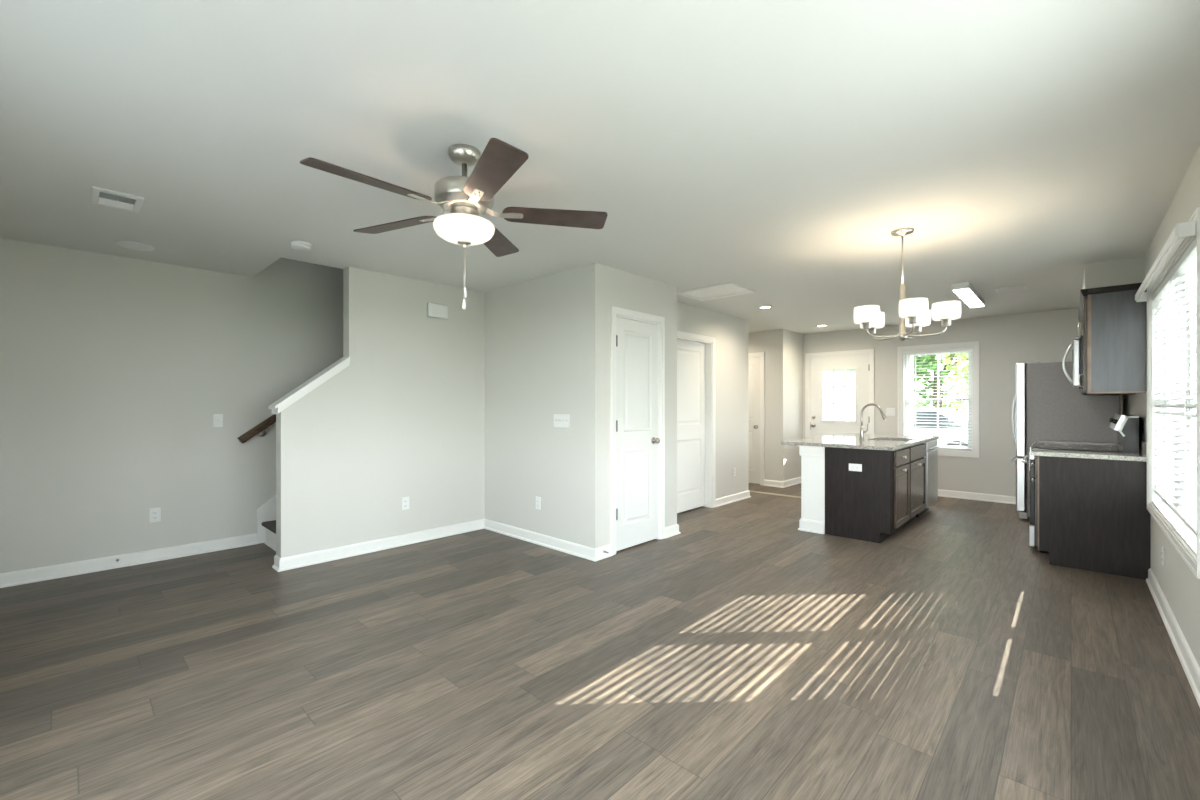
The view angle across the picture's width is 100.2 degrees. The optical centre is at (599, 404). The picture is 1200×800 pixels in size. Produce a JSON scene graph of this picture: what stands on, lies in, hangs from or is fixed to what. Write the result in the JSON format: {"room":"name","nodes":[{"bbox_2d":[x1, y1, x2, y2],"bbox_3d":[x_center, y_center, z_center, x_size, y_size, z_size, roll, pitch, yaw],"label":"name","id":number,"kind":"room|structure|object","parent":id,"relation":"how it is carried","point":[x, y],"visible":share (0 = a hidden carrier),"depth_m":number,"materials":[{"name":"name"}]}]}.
{"room":"living room","nodes":[
{"label":"living room","id":0,"kind":"room"},
{"bbox_2d":[0,238,342,572],"bbox_3d":[-2.486,-1.226,5.423,0.150,5.000,5.900,0,0,43],"label":"wall","id":1,"kind":"structure","parent":0,"point":[115,371],"depth_m":4.03,"materials":[{"name":"grey paint"}]},
{"bbox_2d":[0,533,257,587],"bbox_3d":[-3.740,1.226,3.960,0.026,0.096,1.750,0,0,43],"label":"baseboard","id":2,"kind":"structure","parent":1,"relation":"attached to","point":[14,578],"depth_m":3.93,"materials":[{"name":"white paint"}]},
{"bbox_2d":[149,507,160,522],"bbox_3d":[-3.629,0.899,4.090,0.009,0.115,0.070,0,0,43],"label":"power outlet","id":3,"kind":"object","parent":1,"relation":"attached to","point":[154,513],"visible":1,"depth_m":4.09,"materials":[{"name":"white plastic"}]},
{"bbox_2d":[213,414,222,426],"bbox_3d":[-3.341,0.138,4.390,0.018,0.115,0.070,0,0,43],"label":"light switch","id":4,"kind":"object","parent":1,"relation":"attached to","point":[217,418],"visible":1,"depth_m":4.39,"materials":[{"name":"white plastic"}]},
{"bbox_2d":[237,414,275,442],"bbox_3d":[-2.338,-0.624,5.389,0.113,1.933,2.582,0,0,43],"label":"handrail","id":5,"kind":"object","parent":1,"relation":"attached to","point":[258,429],"visible":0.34,"depth_m":4.53,"materials":[{"name":"brown wood"}]},
{"bbox_2d":[257,495,275,543],"bbox_3d":[-1.980,-0.173,5.839,0.018,2.895,3.400,0,0,43],"label":"trim","id":6,"kind":"structure","parent":1,"relation":"attached to","point":[266,512],"depth_m":4.63,"materials":[{"name":"white paint"}]},
{"bbox_2d":[276,266,484,557],"bbox_3d":[-1.108,0.054,5.384,0.130,2.440,4.069,0,0,43],"label":"wall","id":7,"kind":"structure","parent":0,"point":[406,415],"depth_m":4.46,"materials":[{"name":"grey paint"}]},
{"bbox_2d":[272,555,280,571],"bbox_3d":[-2.500,1.226,3.883,0.156,0.096,0.026,0,0,43],"label":"baseboard","id":8,"kind":"structure","parent":7,"relation":"attached to","point":[277,558],"depth_m":3.89,"materials":[{"name":"white paint"}]},
{"bbox_2d":[268,356,349,413],"bbox_3d":[-2.346,-0.166,4.066,0.186,0.481,0.545,0,0,43],"label":"trim","id":9,"kind":"structure","parent":7,"relation":"attached to","point":[327,373],"depth_m":4.00,"materials":[{"name":"white paint"}]},
{"bbox_2d":[278,519,483,571],"bbox_3d":[-1.824,1.226,4.508,0.026,0.096,1.864,0,0,43],"label":"baseboard","id":10,"kind":"structure","parent":7,"relation":"attached to","point":[316,557],"depth_m":4.36,"materials":[{"name":"white paint"}]},
{"bbox_2d":[402,497,408,509],"bbox_3d":[-1.773,0.899,4.574,0.009,0.115,0.070,0,0,43],"label":"power outlet","id":11,"kind":"object","parent":7,"relation":"attached to","point":[405,500],"visible":1,"depth_m":4.57,"materials":[{"name":"white plastic"}]},
{"bbox_2d":[427,303,447,318],"bbox_3d":[-1.551,-0.894,4.783,0.048,0.132,0.204,0,0,43],"label":"door chime","id":12,"kind":"object","parent":7,"relation":"attached to","point":[434,310],"visible":1,"depth_m":4.76,"materials":[{"name":"white plastic"}]},
{"bbox_2d":[485,263,604,547],"bbox_3d":[-0.576,0.054,4.697,1.585,2.440,0.120,0,0,43],"label":"wall","id":13,"kind":"structure","parent":0,"point":[545,335],"depth_m":4.51,"materials":[{"name":"grey paint"}]},
{"bbox_2d":[536,496,540,509],"bbox_3d":[-0.568,0.902,4.601,0.070,0.115,0.009,0,0,43],"label":"power outlet","id":14,"kind":"object","parent":13,"relation":"attached to","point":[538,499],"visible":1,"depth_m":4.59,"materials":[{"name":"white plastic"}]},
{"bbox_2d":[484,519,594,560],"bbox_3d":[-0.617,1.226,4.635,1.611,0.096,0.026,0,0,43],"label":"baseboard","id":15,"kind":"structure","parent":13,"relation":"attached to","point":[582,551],"depth_m":4.54,"materials":[{"name":"white paint"}]},
{"bbox_2d":[554,414,569,427],"bbox_3d":[-0.325,0.140,4.367,0.193,0.113,0.018,0,0,43],"label":"light switch","id":16,"kind":"object","parent":13,"relation":"attached to","point":[560,420],"visible":1,"depth_m":4.36,"materials":[{"name":"white plastic"}]},
{"bbox_2d":[0,0,1199,333],"bbox_3d":[0.544,-1.316,4.836,6.970,0.300,9.194,0,0,43],"label":"ceiling","id":17,"kind":"structure","parent":0,"point":[776,150],"depth_m":2.17,"materials":[{"name":"white paint"}]},
{"bbox_2d":[90,186,143,212],"bbox_3d":[-2.744,-1.149,2.849,0.300,0.034,0.205,0,0,43],"label":"ceiling vent","id":18,"kind":"object","parent":17,"relation":"in","point":[99,196],"visible":1,"depth_m":2.83,"materials":[{"name":"white plastic"}]},
{"bbox_2d":[115,241,154,250],"bbox_3d":[-3.401,-1.159,3.668,0.216,0.013,0.216,0,0,43],"label":"cover plate","id":19,"kind":"object","parent":17,"relation":"attached to","point":[125,244],"visible":1,"depth_m":3.65,"materials":[{"name":"white plastic"}]},
{"bbox_2d":[290,241,311,250],"bbox_3d":[-2.161,-1.143,3.629,0.136,0.045,0.136,0,0,43],"label":"smoke detector","id":20,"kind":"object","parent":17,"relation":"attached to","point":[297,245],"visible":1,"depth_m":3.59,"materials":[{"name":"white plastic"}]},
{"bbox_2d":[300,138,606,308],"bbox_3d":[-0.656,-0.802,2.274,1.291,0.728,1.230,0,0,43],"label":"ceiling fan","id":21,"kind":"object","parent":17,"relation":"hanging from","point":[465,198],"visible":1,"depth_m":2.23,"materials":[{"name":"silver metal"}]},
{"bbox_2d":[677,283,754,300],"bbox_3d":[1.190,-1.157,5.173,0.630,0.018,0.480,0,0,43],"label":"attic hatch","id":22,"kind":"object","parent":17,"relation":"attached to","point":[729,289],"visible":0.97,"depth_m":5.16,"materials":[{"name":"white paint"}]},
{"bbox_2d":[758,306,772,308],"bbox_3d":[1.968,-1.161,5.972,0.168,0.009,0.168,0,0,43],"label":"recessed light","id":23,"kind":"object","parent":17,"relation":"in","point":[760,307],"visible":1,"depth_m":5.98,"materials":[{"name":"white plastic"}]},
{"bbox_2d":[854,228,960,340],"bbox_3d":[2.046,-0.798,3.364,0.612,0.736,0.614,0,0,43],"label":"chandelier","id":24,"kind":"object","parent":17,"relation":"hanging from","point":[915,313],"visible":1,"depth_m":3.29,"materials":[{"name":"white glass"}]},
{"bbox_2d":[861,322,871,328],"bbox_3d":[1.787,-0.531,3.361,0.068,0.046,0.068,0,0,43],"label":"socket","id":25,"kind":"object","parent":24,"relation":"attached to","point":[865,325],"depth_m":3.34,"materials":[{"name":"silver metal"}]},
{"bbox_2d":[868,327,877,333],"bbox_3d":[1.951,-0.531,3.594,0.068,0.046,0.068,0,0,43],"label":"socket","id":26,"kind":"object","parent":24,"relation":"attached to","point":[873,329],"depth_m":3.57,"materials":[{"name":"silver metal"}]},
{"bbox_2d":[907,315,919,323],"bbox_3d":[1.959,-0.531,3.134,0.068,0.046,0.068,0,0,43],"label":"socket","id":27,"kind":"object","parent":24,"relation":"attached to","point":[913,319],"depth_m":3.11,"materials":[{"name":"silver metal"}]},
{"bbox_2d":[913,325,922,332],"bbox_3d":[2.223,-0.531,3.511,0.068,0.046,0.068,0,0,43],"label":"socket","id":28,"kind":"object","parent":24,"relation":"attached to","point":[917,328],"depth_m":3.49,"materials":[{"name":"silver metal"}]},
{"bbox_2d":[940,318,952,325],"bbox_3d":[2.228,-0.531,3.226,0.068,0.046,0.068,0,0,43],"label":"socket","id":29,"kind":"object","parent":24,"relation":"attached to","point":[944,321],"depth_m":3.21,"materials":[{"name":"silver metal"}]},
{"bbox_2d":[951,282,984,307],"bbox_3d":[3.858,-1.135,5.239,0.140,0.062,1.220,0,0,43],"label":"fluorescent light","id":30,"kind":"object","parent":17,"relation":"attached to","point":[965,291],"visible":1,"depth_m":5.09,"materials":[{"name":"white plastic"}]},
{"bbox_2d":[994,284,1026,292],"bbox_3d":[4.109,-1.161,5.017,0.240,0.011,0.220,0,0,43],"label":"ceiling vent","id":31,"kind":"object","parent":17,"relation":"in","point":[1018,287],"visible":1,"depth_m":4.99,"materials":[{"name":"white plastic"}]},
{"bbox_2d":[0,483,1199,799],"bbox_3d":[0.544,1.374,4.836,6.970,0.200,9.194,0,0,43],"label":"floor","id":32,"kind":"structure","parent":0,"point":[743,653],"depth_m":2.39,"materials":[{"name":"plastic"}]},
{"bbox_2d":[262,520,275,550],"bbox_3d":[-1.674,0.037,5.514,0.871,2.474,3.285,0,0,43],"label":"staircase","id":33,"kind":"structure","parent":32,"relation":"on","point":[270,526],"depth_m":4.51,"materials":[{"name":"white paint"}]},
{"bbox_2d":[749,490,800,497],"bbox_3d":[2.591,1.270,7.033,1.835,0.009,0.080,0,0,43],"label":"trim","id":34,"kind":"structure","parent":32,"relation":"on","point":[749,490],"depth_m":7.09,"materials":[{"name":"beige wood"}]},
{"bbox_2d":[825,447,909,542],"bbox_3d":[2.680,0.843,4.984,0.621,0.862,0.695,0,0,43],"label":"base cabinet","id":35,"kind":"object","parent":32,"relation":"on","point":[871,504],"visible":0.98,"depth_m":4.74,"materials":[{"name":"brown wood"}]},
{"bbox_2d":[849,463,861,471],"bbox_3d":[2.416,0.594,4.748,0.115,0.070,0.009,0,0,43],"label":"power outlet","id":36,"kind":"object","parent":35,"relation":"attached to","point":[852,467],"visible":1,"depth_m":4.75,"materials":[{"name":"white plastic"}]},
{"bbox_2d":[781,433,938,450],"bbox_3d":[2.993,0.396,5.640,1.030,0.033,2.160,0,0,43],"label":"countertop","id":37,"kind":"structure","parent":35,"relation":"on","point":[845,440],"depth_m":5.18,"materials":[{"name":"stone"}]},
{"bbox_2d":[859,403,886,438],"bbox_3d":[2.952,0.182,5.432,0.271,0.395,0.056,0,0,43],"label":"faucet","id":38,"kind":"object","parent":37,"relation":"on","point":[862,432],"visible":1,"depth_m":5.47,"materials":[{"name":"grey metal"}]},
{"bbox_2d":[899,443,925,528],"bbox_3d":[3.182,0.843,5.518,0.621,0.862,0.770,0,0,43],"label":"base cabinet","id":39,"kind":"object","parent":32,"relation":"on","point":[917,462],"visible":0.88,"depth_m":5.31,"materials":[{"name":"brown wood"}]},
{"bbox_2d":[916,440,940,516],"bbox_3d":[3.662,0.843,6.010,0.647,0.862,0.595,0,0,43],"label":"dishwasher","id":40,"kind":"object","parent":32,"relation":"on","point":[931,456],"visible":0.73,"depth_m":5.76,"materials":[{"name":"silver metal"}]},
{"bbox_2d":[1010,361,1119,521],"bbox_3d":[5.162,0.398,5.605,0.861,1.752,0.900,0,0,43],"label":"refrigerator","id":41,"kind":"object","parent":32,"relation":"on","point":[1048,407],"visible":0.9,"depth_m":5.35,"materials":[{"name":"silver metal"}]},
{"bbox_2d":[1021,414,1138,553],"bbox_3d":[4.198,0.677,4.423,0.708,1.194,0.764,0,0,43],"label":"range","id":42,"kind":"object","parent":32,"relation":"on","point":[1126,427],"visible":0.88,"depth_m":4.24,"materials":[{"name":"black metal"}]},
{"bbox_2d":[1031,443,1122,452],"bbox_3d":[4.193,0.379,4.430,0.555,0.021,0.758,0,0,43],"label":"cooktop","id":43,"kind":"object","parent":42,"relation":"in","point":[1117,448],"depth_m":4.33,"materials":[{"name":"grey"}]},
{"bbox_2d":[1031,456,1150,579],"bbox_3d":[3.861,0.843,3.984,0.666,0.862,0.336,0,0,43],"label":"base cabinet","id":44,"kind":"object","parent":32,"relation":"on","point":[1091,514],"visible":0.97,"depth_m":3.84,"materials":[{"name":"brown wood"}]},
{"bbox_2d":[1030,441,1146,461],"bbox_3d":[3.858,0.345,3.977,0.662,0.133,0.356,0,0,43],"label":"countertop","id":45,"kind":"structure","parent":44,"relation":"on","point":[1034,452],"depth_m":3.88,"materials":[{"name":"stone"}]},
{"bbox_3d":[4.723,0.843,4.901,0.666,0.862,0.648,0,0,43],"label":"base cabinet","id":46,"kind":"object","parent":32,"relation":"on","visible":0},
{"bbox_2d":[1038,440,1116,445],"bbox_3d":[4.726,0.345,4.901,0.662,0.133,0.653,0,0,43],"label":"countertop","id":47,"kind":"structure","parent":46,"relation":"on","point":[1040,441],"depth_m":5.04,"materials":[{"name":"stone"}]},
{"bbox_2d":[605,266,676,544],"bbox_3d":[0.358,0.054,4.623,0.120,2.440,1.051,0,0,43],"label":"wall","id":48,"kind":"structure","parent":0,"point":[625,290],"depth_m":4.68,"materials":[{"name":"grey paint"}]},
{"bbox_2d":[595,544,612,561],"bbox_3d":[0.025,1.226,4.162,0.026,0.096,0.215,0,0,43],"label":"baseboard","id":49,"kind":"structure","parent":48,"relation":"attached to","point":[599,555],"depth_m":4.16,"materials":[{"name":"white paint"}]},
{"bbox_2d":[611,306,664,554],"bbox_3d":[0.325,0.221,4.541,0.183,2.107,0.749,0,0,43],"label":"door","id":50,"kind":"structure","parent":48,"relation":"in","point":[637,345],"depth_m":4.52,"materials":[{"name":"white paint"}]},
{"bbox_2d":[665,524,680,537],"bbox_3d":[0.701,1.226,4.880,0.026,0.096,0.259,0,0,43],"label":"baseboard","id":51,"kind":"structure","parent":48,"relation":"attached to","point":[672,530],"depth_m":4.88,"materials":[{"name":"white paint"}]},
{"bbox_2d":[677,302,743,498],"bbox_3d":[1.174,0.054,6.077,0.120,2.440,2.186,0,0,43],"label":"wall","id":52,"kind":"structure","parent":0,"point":[728,331],"depth_m":6.50,"materials":[{"name":"grey paint"}]},
{"bbox_2d":[677,331,715,512],"bbox_3d":[1.046,0.221,5.925,0.141,2.107,0.994,0,0,43],"label":"door","id":53,"kind":"structure","parent":52,"relation":"in","point":[696,359],"depth_m":6.09,"materials":[{"name":"white paint"}]},
{"bbox_2d":[716,490,750,506],"bbox_3d":[1.754,1.226,6.587,0.026,0.096,0.940,0,0,43],"label":"baseboard","id":54,"kind":"structure","parent":52,"relation":"attached to","point":[728,499],"depth_m":6.57,"materials":[{"name":"white paint"}]},
{"bbox_2d":[744,319,747,490],"bbox_3d":[0.931,0.054,7.888,2.955,2.440,0.120,0,0,43],"label":"wall","id":55,"kind":"structure","parent":0,"point":[745,321],"depth_m":6.86,"materials":[{"name":"grey paint"}]},
{"bbox_2d":[748,329,785,480],"bbox_3d":[1.776,0.054,8.779,2.967,2.440,0.120,0,0,43],"label":"wall","id":56,"kind":"structure","parent":0,"point":[771,342],"depth_m":7.81,"materials":[{"name":"grey paint"}]},
{"bbox_2d":[748,352,764,485],"bbox_3d":[2.312,0.221,8.232,0.842,2.107,0.183,0,0,43],"label":"door","id":57,"kind":"structure","parent":56,"relation":"in","point":[756,365],"depth_m":8.02,"materials":[{"name":"white paint"}]},
{"bbox_2d":[764,479,783,487],"bbox_3d":[2.708,1.226,7.803,0.323,0.096,0.026,0,0,43],"label":"baseboard","id":58,"kind":"structure","parent":56,"relation":"attached to","point":[772,483],"depth_m":7.81,"materials":[{"name":"white paint"}]},
{"bbox_2d":[786,330,802,479],"bbox_3d":[3.084,0.054,8.092,0.120,2.440,0.670,0,0,43],"label":"wall","id":59,"kind":"structure","parent":0,"point":[794,341],"depth_m":8.04,"materials":[{"name":"grey paint"}]},
{"bbox_2d":[783,477,800,487],"bbox_3d":[3.087,1.226,7.989,0.026,0.096,0.816,0,0,43],"label":"baseboard","id":60,"kind":"structure","parent":59,"relation":"attached to","point":[787,483],"depth_m":7.92,"materials":[{"name":"white paint"}]},
{"bbox_2d":[798,445,824,533],"bbox_3d":[2.823,0.844,5.780,0.256,0.861,2.108,0,0,43],"label":"wall","id":61,"kind":"structure","parent":0,"point":[812,519],"depth_m":5.02,"materials":[{"name":"white paint"}]},
{"bbox_2d":[803,308,1120,496],"bbox_3d":[4.696,0.054,7.140,3.773,2.440,0.150,0,0,43],"label":"wall","id":62,"kind":"structure","parent":0,"point":[1043,336],"depth_m":6.64,"materials":[{"name":"grey paint"}]},
{"bbox_2d":[805,349,873,437],"bbox_3d":[3.794,0.215,7.945,1.024,2.117,0.212,0,0,43],"label":"door","id":63,"kind":"structure","parent":62,"relation":"in","point":[863,364],"depth_m":7.93,"materials":[{"name":"white paint"}]},
{"bbox_2d":[823,370,854,420],"bbox_3d":[3.776,-0.148,7.926,0.500,0.805,0.006,0,0,43],"label":"window","id":64,"kind":"structure","parent":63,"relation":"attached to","point":[833,386],"depth_m":7.96,"materials":[{"name":"white glass"}]},
{"bbox_2d":[886,408,894,415],"bbox_3d":[4.289,0.104,7.406,0.116,0.115,0.018,0,0,43],"label":"light switch","id":65,"kind":"object","parent":62,"relation":"attached to","point":[889,411],"visible":1,"depth_m":7.41,"materials":[{"name":"white plastic"}]},
{"bbox_2d":[897,341,978,457],"bbox_3d":[4.752,-0.071,7.063,0.959,1.554,0.156,0,0,43],"label":"window","id":66,"kind":"structure","parent":62,"relation":"in","point":[903,361],"depth_m":6.98,"materials":[{"name":"white paint"}]},
{"bbox_2d":[904,348,971,449],"bbox_3d":[4.731,-0.080,7.040,0.807,1.383,0.070,0,0,43],"label":"window blind","id":67,"kind":"object","parent":66,"relation":"attached to","point":[960,350],"visible":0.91,"depth_m":6.96,"materials":[{"name":"grey plastic"}]},
{"bbox_2d":[938,489,1015,503],"bbox_3d":[5.069,1.226,6.668,2.583,0.096,0.026,0,0,43],"label":"baseboard","id":68,"kind":"structure","parent":62,"relation":"attached to","point":[943,493],"depth_m":6.69,"materials":[{"name":"white paint"}]},
{"bbox_2d":[1083,256,1144,288],"bbox_3d":[5.019,-1.026,4.975,0.337,0.280,2.564,0,0,43],"label":"wall","id":69,"kind":"structure","parent":0,"point":[1127,270],"depth_m":4.04,"materials":[{"name":"grey paint"}]},
{"bbox_2d":[1121,145,1199,666],"bbox_3d":[3.029,0.054,2.501,0.150,2.440,9.194,0,0,43],"label":"wall","id":70,"kind":"structure","parent":0,"point":[1180,587],"depth_m":2.77,"materials":[{"name":"grey paint"}]},
{"bbox_2d":[1078,299,1082,335],"bbox_3d":[4.344,-0.730,4.287,0.378,0.317,0.758,0,0,43],"label":"upper cabinet","id":71,"kind":"object","parent":70,"relation":"attached to","point":[1080,301],"visible":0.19,"depth_m":4.37,"materials":[{"name":"brown wood"}]},
{"bbox_2d":[1062,336,1082,388],"bbox_3d":[4.309,-0.358,4.321,0.475,0.415,0.754,0,0,43],"label":"microwave","id":72,"kind":"object","parent":71,"relation":"attached to","point":[1077,344],"visible":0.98,"depth_m":4.15,"materials":[{"name":"silver metal"}]},
{"bbox_2d":[1078,312,1135,394],"bbox_3d":[4.828,-0.493,4.803,0.378,0.790,0.648,0,0,43],"label":"upper cabinet","id":73,"kind":"object","parent":70,"relation":"attached to","point":[1079,314],"visible":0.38,"depth_m":4.77,"materials":[{"name":"brown wood"}]},
{"bbox_2d":[1078,283,1146,393],"bbox_3d":[3.956,-0.487,3.874,0.378,0.802,0.365,0,0,43],"label":"upper cabinet","id":74,"kind":"object","parent":70,"relation":"attached to","point":[1114,323],"visible":0.98,"depth_m":3.76,"materials":[{"name":"wood"}]},
{"bbox_2d":[1162,546,1164,566],"bbox_3d":[3.497,0.941,3.116,0.009,0.115,0.070,0,0,43],"label":"power outlet","id":75,"kind":"object","parent":70,"relation":"attached to","point":[1163,548],"visible":1,"depth_m":3.09,"materials":[{"name":"white plastic"}]},
{"bbox_2d":[1146,568,1199,706],"bbox_3d":[1.943,1.226,1.474,0.026,0.096,5.910,0,0,43],"label":"baseboard","id":76,"kind":"structure","parent":70,"relation":"attached to","point":[1191,668],"depth_m":2.63,"materials":[{"name":"white paint"}]},
{"bbox_2d":[1147,207,1199,578],"bbox_3d":[3.342,-0.051,2.850,0.171,1.614,1.994,0,0,43],"label":"window","id":77,"kind":"structure","parent":70,"relation":"in","point":[1191,558],"depth_m":3.04,"materials":[{"name":"white paint"}]},
{"bbox_2d":[1135,221,1195,534],"bbox_3d":[3.287,-0.099,2.901,0.142,1.425,1.930,0,0,43],"label":"window blind","id":78,"kind":"object","parent":77,"relation":"attached to","point":[1176,481],"visible":1,"depth_m":2.85,"materials":[{"name":"grey plastic"}]},
{"label":"outside","id":79,"kind":"structure","parent":0,"visible":0},
{"bbox_3d":[6.847,1.624,7.288,80.000,0.200,100.000,0,0,43],"label":"ground","id":80,"kind":"structure","parent":79,"visible":0},
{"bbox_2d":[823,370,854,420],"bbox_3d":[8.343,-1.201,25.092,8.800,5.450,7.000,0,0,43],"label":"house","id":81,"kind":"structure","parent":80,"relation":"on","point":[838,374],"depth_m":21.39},
{"bbox_2d":[913,353,967,410],"bbox_3d":[13.186,-2.977,20.312,4.810,9.041,4.864,0,0,43],"label":"tree","id":82,"kind":"object","parent":80,"relation":"on","point":[928,362],"visible":0.09,"depth_m":20.07,"materials":[{"name":"green plant"}]},
{"bbox_2d":[935,353,967,413],"bbox_3d":[12.433,-2.143,15.846,3.100,7.355,3.093,0,0,43],"label":"tree","id":83,"kind":"object","parent":80,"relation":"on","point":[956,406],"visible":0.05,"depth_m":15.96,"materials":[{"name":"green plant"}]},
{"bbox_3d":[3.936,1.414,9.265,3.050,0.220,1.906,0,0,43],"label":"ground porch","id":84,"kind":"structure","parent":0,"visible":0},
{"bbox_2d":[910,356,912,434],"bbox_3d":[5.507,0.169,8.958,0.170,2.710,0.170,0,0,43],"label":"porch post","id":85,"kind":"object","parent":84,"relation":"on","point":[911,357],"visible":0.02,"depth_m":8.88,"materials":[{"name":"white paint"}]},
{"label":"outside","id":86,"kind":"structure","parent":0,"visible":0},
{"bbox_3d":[10.784,1.517,11.479,28.000,0.015,6.500,0,0,43],"label":"road","id":87,"kind":"object","parent":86,"visible":0},
{"bbox_2d":[913,409,967,446],"bbox_3d":[8.477,0.809,13.989,4.240,1.400,1.770,0,0,43],"label":"car","id":88,"kind":"object","parent":87,"relation":"on","point":[921,414],"visible":0.06,"depth_m":12.68,"materials":[{"name":"silver metal"}]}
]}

